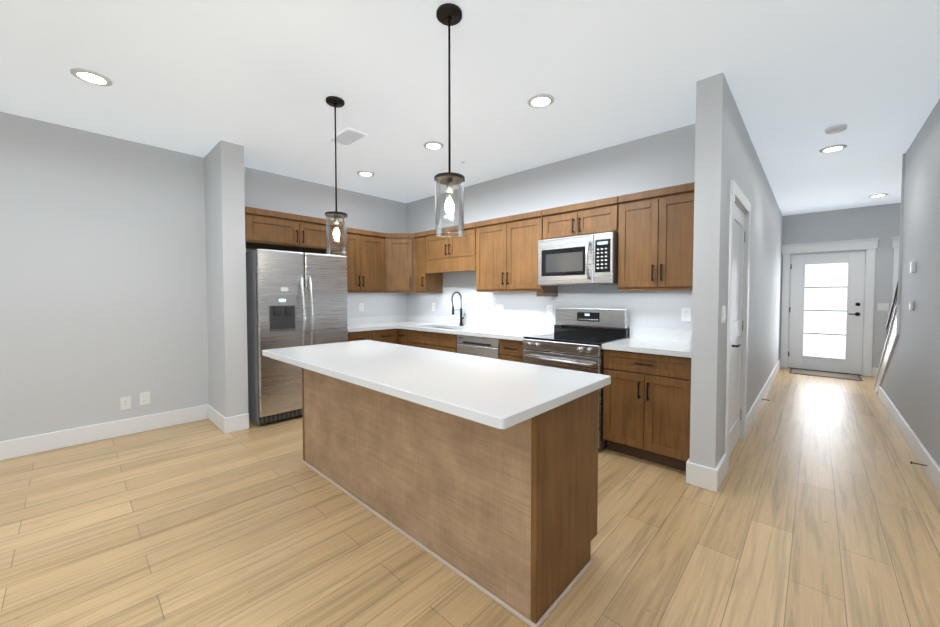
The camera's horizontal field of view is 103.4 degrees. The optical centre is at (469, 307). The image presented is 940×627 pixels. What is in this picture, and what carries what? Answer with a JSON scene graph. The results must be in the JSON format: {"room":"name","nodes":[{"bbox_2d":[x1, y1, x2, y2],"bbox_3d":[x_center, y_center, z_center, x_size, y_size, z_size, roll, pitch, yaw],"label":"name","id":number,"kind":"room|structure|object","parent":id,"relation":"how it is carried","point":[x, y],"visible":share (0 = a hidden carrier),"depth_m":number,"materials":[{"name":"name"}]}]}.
{"room":"kitchen","nodes":[
{"label":"kitchen","id":0,"kind":"room"},
{"bbox_2d":[0,112,406,440],"bbox_3d":[-3.295,-0.161,2.969,0.760,2.740,7.550,2,2,43],"label":"wall","id":1,"kind":"structure","parent":0,"point":[122,267],"depth_m":3.45,"materials":[{"name":"grey paint"}]},
{"bbox_2d":[120,396,130,409],"bbox_3d":[-3.212,0.895,3.464,0.008,0.118,0.075,2,2,43],"label":"outlet","id":2,"kind":"object","parent":1,"relation":"attached to","point":[125,402],"depth_m":3.46,"materials":[{"name":"white plastic"}]},
{"bbox_2d":[139,392,149,404],"bbox_3d":[-3.121,0.877,3.563,0.008,0.118,0.075,2,2,43],"label":"outlet","id":3,"kind":"object","parent":1,"relation":"attached to","point":[144,397],"depth_m":3.56,"materials":[{"name":"white plastic"}]},
{"bbox_2d":[245,206,308,250],"bbox_3d":[-2.214,-0.820,4.028,0.627,0.335,0.575,2,2,43],"label":"upper cabinet","id":4,"kind":"object","parent":1,"relation":"attached to","point":[264,229],"depth_m":3.84,"materials":[{"name":"brown wood"}]},
{"bbox_2d":[289,216,343,253],"bbox_3d":[-1.904,-0.830,4.361,0.627,0.335,0.576,2,2,43],"label":"upper cabinet","id":5,"kind":"object","parent":1,"relation":"attached to","point":[316,227],"depth_m":4.18,"materials":[{"name":"brown wood"}]},
{"bbox_2d":[327,228,380,292],"bbox_3d":[-1.554,-0.606,4.968,0.322,0.820,0.769,2,2,43],"label":"upper cabinet","id":6,"kind":"object","parent":1,"relation":"attached to","point":[363,254],"depth_m":4.89,"materials":[{"name":"brown wood"}]},
{"bbox_2d":[359,303,363,310],"bbox_3d":[-1.530,0.001,5.246,0.008,0.118,0.075,2,2,43],"label":"outlet","id":7,"kind":"object","parent":1,"relation":"attached to","point":[361,305],"depth_m":5.24,"materials":[{"name":"white plastic"}]},
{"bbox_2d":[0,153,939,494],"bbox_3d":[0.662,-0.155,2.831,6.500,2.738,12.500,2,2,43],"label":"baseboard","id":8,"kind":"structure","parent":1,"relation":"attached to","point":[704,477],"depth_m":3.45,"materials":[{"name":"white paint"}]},
{"bbox_2d":[0,367,939,626],"bbox_3d":[0.662,1.238,2.873,6.740,0.050,12.740,2,2,43],"label":"floor","id":9,"kind":"structure","parent":0,"point":[820,507],"depth_m":1.98,"materials":[{"name":"brown wood"}]},
{"bbox_2d":[246,249,347,425],"bbox_3d":[-1.955,0.296,4.155,0.824,1.755,0.940,2,2,43],"label":"fridge","id":10,"kind":"object","parent":9,"relation":"on","point":[295,299],"visible":0.75,"depth_m":3.80,"materials":[{"name":"grey metal"}]},
{"bbox_2d":[348,331,371,341],"bbox_3d":[-1.570,0.723,4.782,0.607,0.864,0.453,2,2,43],"label":"base cabinet","id":11,"kind":"object","parent":9,"relation":"on","point":[361,335],"depth_m":4.56,"materials":[{"name":"brown wood"}]},
{"bbox_2d":[372,329,395,343],"bbox_3d":[-1.293,0.715,5.034,0.669,0.864,0.418,2,2,43],"label":"base cabinet","id":12,"kind":"object","parent":9,"relation":"on","point":[387,335],"depth_m":4.83,"materials":[{"name":"brown wood"}]},
{"bbox_2d":[348,315,395,331],"bbox_3d":[-1.450,0.218,4.857,0.660,0.139,0.750,2,2,43],"label":"countertop","id":13,"kind":"structure","parent":12,"relation":"on","point":[367,323],"depth_m":5.13,"materials":[{"name":"white stone"}]},
{"bbox_2d":[396,328,447,347],"bbox_3d":[-0.690,0.713,5.102,0.283,0.864,0.671,2,2,43],"label":"base cabinet","id":14,"kind":"object","parent":9,"relation":"on","point":[415,338],"depth_m":4.67,"materials":[{"name":"brown wood"}]},
{"bbox_2d":[427,344,456,352],"bbox_3d":[-0.278,0.856,4.767,0.904,0.599,0.607,2,2,43],"label":"base cabinet","id":15,"kind":"object","parent":9,"relation":"on","point":[442,347],"depth_m":4.35,"materials":[{"name":"brown wood"}]},
{"bbox_2d":[301,368,599,626],"bbox_3d":[-0.316,0.795,2.385,2.153,0.864,0.631,2,2,43],"label":"kitchen island","id":16,"kind":"object","parent":9,"relation":"on","point":[480,473],"depth_m":1.72,"materials":[{"name":"brown wood"}]},
{"bbox_2d":[262,340,610,431],"bbox_3d":[-0.409,0.345,2.268,2.220,0.038,0.875,2,2,43],"label":"island countertop","id":17,"kind":"structure","parent":16,"relation":"on","point":[488,392],"depth_m":1.79,"materials":[{"name":"white stone"}]},
{"bbox_2d":[457,335,499,358],"bbox_3d":[0.261,0.743,4.225,0.602,0.858,0.567,2,2,43],"label":"dishwasher","id":18,"kind":"object","parent":9,"relation":"on","point":[487,347],"visible":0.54,"depth_m":3.98,"materials":[{"name":"grey metal"}]},
{"bbox_2d":[499,339,523,362],"bbox_3d":[0.621,0.748,3.927,0.316,0.864,0.607,2,2,43],"label":"base cabinet","id":19,"kind":"object","parent":9,"relation":"on","point":[510,350],"depth_m":3.70,"materials":[{"name":"brown wood"}]},
{"bbox_2d":[396,315,554,340],"bbox_3d":[-0.244,0.333,4.693,2.653,0.360,0.648,2,2,43],"label":"countertop","id":20,"kind":"structure","parent":19,"relation":"on","point":[490,328],"depth_m":4.49,"materials":[{"name":"white stone"}]},
{"bbox_2d":[451,291,464,325],"bbox_3d":[-0.157,0.020,4.840,0.093,0.454,0.214,2,2,43],"label":"faucet","id":21,"kind":"object","parent":20,"relation":"on","point":[461,317],"visible":1,"depth_m":4.89,"materials":[{"name":"black metal"}]},
{"bbox_2d":[523,307,628,449],"bbox_3d":[0.982,0.604,3.506,0.758,1.177,0.721,2,2,43],"label":"range","id":22,"kind":"object","parent":9,"relation":"on","point":[576,339],"visible":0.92,"depth_m":3.45,"materials":[{"name":"grey metal"}]},
{"bbox_2d":[603,349,690,470],"bbox_3d":[1.542,0.774,3.070,0.650,0.864,0.607,2,2,43],"label":"base cabinet","id":23,"kind":"object","parent":9,"relation":"on","point":[646,404],"depth_m":2.83,"materials":[{"name":"brown wood"}]},
{"bbox_2d":[602,327,691,357],"bbox_3d":[1.532,0.272,3.044,0.652,0.139,0.638,2,2,43],"label":"countertop","id":24,"kind":"structure","parent":23,"relation":"on","point":[671,342],"depth_m":3.07,"materials":[{"name":"white stone"}]},
{"bbox_2d":[789,368,862,380],"bbox_3d":[5.841,1.107,6.130,0.860,0.012,0.530,2,2,43],"label":"doormat","id":25,"kind":"object","parent":9,"relation":"on","point":[827,374],"visible":1,"depth_m":6.08,"materials":[{"name":"grey"}]},
{"bbox_2d":[0,0,939,215],"bbox_3d":[0.662,-1.551,2.789,6.740,0.050,12.740,2,2,43],"label":"ceiling","id":26,"kind":"structure","parent":0,"point":[260,81],"depth_m":2.47,"materials":[{"name":"white paint"}]},
{"bbox_2d":[70,68,112,85],"bbox_3d":[-2.473,-1.509,2.430,0.205,0.011,0.193,2,2,43],"label":"recessed light","id":27,"kind":"object","parent":26,"relation":"in","point":[89,76],"depth_m":2.43,"materials":[{"name":"white paint"}]},
{"bbox_2d":[325,96,347,254],"bbox_3d":[-0.996,-0.962,2.758,0.161,1.124,0.161,2,2,43],"label":"pendant light","id":28,"kind":"object","parent":26,"relation":"hanging from","point":[335,102],"visible":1,"depth_m":2.74,"materials":[{"name":"clear glass"}]},
{"bbox_2d":[327,128,367,146],"bbox_3d":[-1.114,-1.539,3.377,0.380,0.009,0.200,2,2,43],"label":"ceiling vent","id":29,"kind":"object","parent":26,"relation":"in","point":[347,137],"depth_m":3.36,"materials":[{"name":"white paint"}]},
{"bbox_2d":[357,171,373,176],"bbox_3d":[-1.218,-1.566,4.343,0.194,0.011,0.196,2,2,43],"label":"recessed light","id":30,"kind":"object","parent":26,"relation":"in","point":[363,173],"depth_m":4.36,"materials":[{"name":"white paint"}]},
{"bbox_2d":[423,141,443,149],"bbox_3d":[-0.345,-1.542,3.530,0.197,0.011,0.197,2,2,43],"label":"recessed light","id":31,"kind":"object","parent":26,"relation":"in","point":[432,145],"depth_m":3.54,"materials":[{"name":"white paint"}]},
{"bbox_2d":[434,3,464,236],"bbox_3d":[-0.106,-0.936,1.910,0.161,1.124,0.161,2,2,43],"label":"pendant light","id":32,"kind":"object","parent":26,"relation":"hanging from","point":[448,14],"visible":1,"depth_m":1.89,"materials":[{"name":"clear glass"}]},
{"bbox_2d":[527,94,553,107],"bbox_3d":[0.519,-1.518,2.726,0.196,0.011,0.203,2,2,43],"label":"recessed light","id":33,"kind":"object","parent":26,"relation":"in","point":[533,101],"depth_m":2.73,"materials":[{"name":"white paint"}]},
{"bbox_2d":[815,202,841,206],"bbox_3d":[5.653,-1.615,5.861,0.300,0.007,0.160,2,2,43],"label":"ceiling vent","id":34,"kind":"object","parent":26,"relation":"in","point":[838,203],"depth_m":5.83,"materials":[{"name":"white paint"}]},
{"bbox_2d":[819,144,846,152],"bbox_3d":[3.524,-1.544,3.607,0.188,0.011,0.205,2,2,43],"label":"recessed light","id":35,"kind":"object","parent":26,"relation":"in","point":[833,148],"depth_m":3.62,"materials":[{"name":"white paint"}]},
{"bbox_2d":[825,124,846,133],"bbox_3d":[3.135,-1.519,3.179,0.136,0.036,0.136,2,2,43],"label":"smoke detector","id":36,"kind":"object","parent":26,"relation":"attached to","point":[836,129],"visible":1,"depth_m":3.15,"materials":[{"name":"white plastic"}]},
{"bbox_2d":[868,194,887,197],"bbox_3d":[5.822,-1.595,5.301,0.185,0.011,0.216,2,2,43],"label":"recessed light","id":37,"kind":"object","parent":26,"relation":"in","point":[877,195],"depth_m":5.31,"materials":[{"name":"white paint"}]},
{"bbox_2d":[406,123,695,336],"bbox_3d":[0.539,-0.206,4.475,4.080,2.740,0.120,2,2,43],"label":"wall","id":38,"kind":"structure","parent":0,"point":[660,160],"depth_m":3.91,"materials":[{"name":"grey paint"}]},
{"bbox_2d":[381,233,416,292],"bbox_3d":[-0.978,-0.617,5.330,0.672,0.820,0.673,2,2,43],"label":"upper cabinet","id":39,"kind":"object","parent":38,"relation":"attached to","point":[398,250],"depth_m":5.15,"materials":[{"name":"brown wood"}]},
{"bbox_2d":[417,231,444,292],"bbox_3d":[-0.575,-0.613,5.195,0.224,0.820,0.322,2,2,43],"label":"upper cabinet","id":40,"kind":"object","parent":38,"relation":"attached to","point":[429,274],"depth_m":5.07,"materials":[{"name":"brown wood"}]},
{"bbox_2d":[425,222,476,261],"bbox_3d":[-0.158,-0.811,4.801,0.904,0.400,0.322,2,2,43],"label":"upper cabinet","id":41,"kind":"object","parent":38,"relation":"attached to","point":[449,248],"depth_m":4.64,"materials":[{"name":"brown wood"}]},
{"bbox_2d":[496,304,503,313],"bbox_3d":[0.363,0.022,4.556,0.120,0.118,0.008,2,2,43],"label":"outlet","id":42,"kind":"object","parent":38,"relation":"attached to","point":[499,307],"depth_m":4.55,"materials":[{"name":"white plastic"}]},
{"bbox_2d":[473,210,557,293],"bbox_3d":[0.508,-0.583,4.187,0.904,0.820,0.322,2,2,43],"label":"upper cabinet","id":43,"kind":"object","parent":38,"relation":"attached to","point":[506,260],"depth_m":4.04,"materials":[{"name":"brown wood"}]},
{"bbox_2d":[547,305,552,315],"bbox_3d":[0.876,0.036,4.079,0.075,0.118,0.008,2,2,43],"label":"outlet","id":44,"kind":"object","parent":38,"relation":"attached to","point":[549,307],"depth_m":4.08,"materials":[{"name":"white plastic"}]},
{"bbox_2d":[541,202,584,239],"bbox_3d":[1.003,-0.825,3.718,0.438,0.307,0.322,2,2,43],"label":"upper cabinet","id":45,"kind":"object","parent":38,"relation":"attached to","point":[568,220],"depth_m":3.59,"materials":[{"name":"brown wood"}]},
{"bbox_2d":[538,232,617,285],"bbox_3d":[1.064,-0.436,3.563,0.752,0.449,0.480,2,2,43],"label":"microwave","id":46,"kind":"object","parent":45,"relation":"attached to","point":[589,259],"visible":1,"depth_m":3.39,"materials":[{"name":"grey metal"}]},
{"bbox_2d":[585,196,616,234],"bbox_3d":[1.235,-0.818,3.503,0.437,0.307,0.322,2,2,43],"label":"upper cabinet","id":47,"kind":"object","parent":38,"relation":"attached to","point":[601,214],"depth_m":3.34,"materials":[{"name":"brown wood"}]},
{"bbox_2d":[617,182,694,290],"bbox_3d":[1.638,-0.551,3.135,0.653,0.820,0.322,2,2,43],"label":"upper cabinet","id":48,"kind":"object","parent":38,"relation":"attached to","point":[654,229],"depth_m":3.02,"materials":[{"name":"brown wood"}]},
{"bbox_2d":[681,308,690,321],"bbox_3d":[1.849,0.063,3.174,0.075,0.118,0.008,2,2,43],"label":"outlet","id":49,"kind":"object","parent":38,"relation":"attached to","point":[685,312],"depth_m":3.17,"materials":[{"name":"white plastic"}]},
{"bbox_2d":[690,72,782,468],"bbox_3d":[3.579,-0.211,4.636,0.150,2.740,5.880,2,2,43],"label":"wall","id":50,"kind":"structure","parent":0,"point":[725,151],"depth_m":2.54,"materials":[{"name":"grey paint"}]},
{"bbox_2d":[721,306,725,322],"bbox_3d":[1.751,0.052,2.561,0.009,0.118,0.120,2,2,43],"label":"light switch","id":51,"kind":"object","parent":50,"relation":"attached to","point":[723,307],"depth_m":2.54,"materials":[{"name":"white plastic"}]},
{"bbox_2d":[729,203,744,456],"bbox_3d":[2.208,0.188,3.062,0.098,2.022,0.806,2,2,43],"label":"closet door","id":52,"kind":"structure","parent":50,"relation":"in","point":[737,310],"depth_m":3.17,"materials":[{"name":"white paint"}]},
{"bbox_2d":[725,179,750,471],"bbox_3d":[2.156,0.138,3.102,0.167,2.135,1.000,2,2,43],"label":"trim","id":53,"kind":"structure","parent":50,"relation":"attached to","point":[736,192],"depth_m":2.91,"materials":[{"name":"white paint"}]},
{"bbox_2d":[762,399,926,465],"bbox_3d":[3.388,1.122,3.555,0.073,0.017,1.749,0,2,7],"label":"doorstop","id":54,"kind":"object","parent":50,"relation":"attached to","point":[911,462],"visible":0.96,"depth_m":2.73,"materials":[{"name":"black metal"}]},
{"bbox_2d":[779,203,900,367],"bbox_3d":[6.553,-0.251,5.966,2.390,2.740,0.120,2,2,43],"label":"wall","id":55,"kind":"structure","parent":0,"point":[882,222],"depth_m":5.97,"materials":[{"name":"grey paint"}]},
{"bbox_2d":[788,251,865,374],"bbox_3d":[6.080,0.086,6.367,0.922,2.029,0.103,2,2,43],"label":"front door","id":56,"kind":"structure","parent":55,"relation":"in","point":[826,312],"depth_m":6.36,"materials":[{"name":"white paint"}]},
{"bbox_2d":[780,238,879,375],"bbox_3d":[6.093,-0.001,6.375,1.202,2.215,0.160,2,2,43],"label":"door frame","id":57,"kind":"structure","parent":55,"relation":"attached to","point":[869,245],"depth_m":6.13,"materials":[{"name":"white paint"}]},
{"bbox_2d":[877,303,888,310],"bbox_3d":[6.549,0.001,5.889,0.120,0.118,0.009,2,2,43],"label":"light switch","id":58,"kind":"object","parent":55,"relation":"attached to","point":[880,306],"depth_m":5.89,"materials":[{"name":"white plastic"}]},
{"bbox_2d":[890,237,899,319],"bbox_3d":[6.923,-0.400,5.500,0.940,1.365,0.049,2,2,43],"label":"door trim","id":59,"kind":"structure","parent":55,"relation":"in","point":[895,243],"depth_m":5.78,"materials":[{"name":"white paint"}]},
{"bbox_2d":[881,99,939,466],"bbox_3d":[1.710,-0.096,0.818,0.120,2.740,11.220,2,2,43],"label":"wall","id":60,"kind":"structure","parent":0,"point":[910,385],"depth_m":3.05,"materials":[{"name":"grey paint"}]},
{"bbox_2d":[886,282,897,338],"bbox_3d":[4.949,0.108,4.305,0.022,1.756,1.491,2,2,43],"label":"stair railing","id":61,"kind":"object","parent":60,"relation":"attached to","point":[894,301],"visible":0.12,"depth_m":4.57,"materials":[{"name":"black metal"}]},
{"bbox_2d":[909,301,913,310],"bbox_3d":[3.814,-0.009,3.190,0.027,0.078,0.194,2,2,43],"label":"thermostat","id":62,"kind":"object","parent":60,"relation":"attached to","point":[911,304],"depth_m":3.27,"materials":[{"name":"white plastic"}]},
{"bbox_2d":[910,261,915,272],"bbox_3d":[3.811,-0.343,3.178,0.027,0.100,0.241,2,2,43],"label":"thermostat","id":63,"kind":"object","parent":60,"relation":"attached to","point":[912,270],"depth_m":3.23,"materials":[{"name":"white plastic"}]}
]}

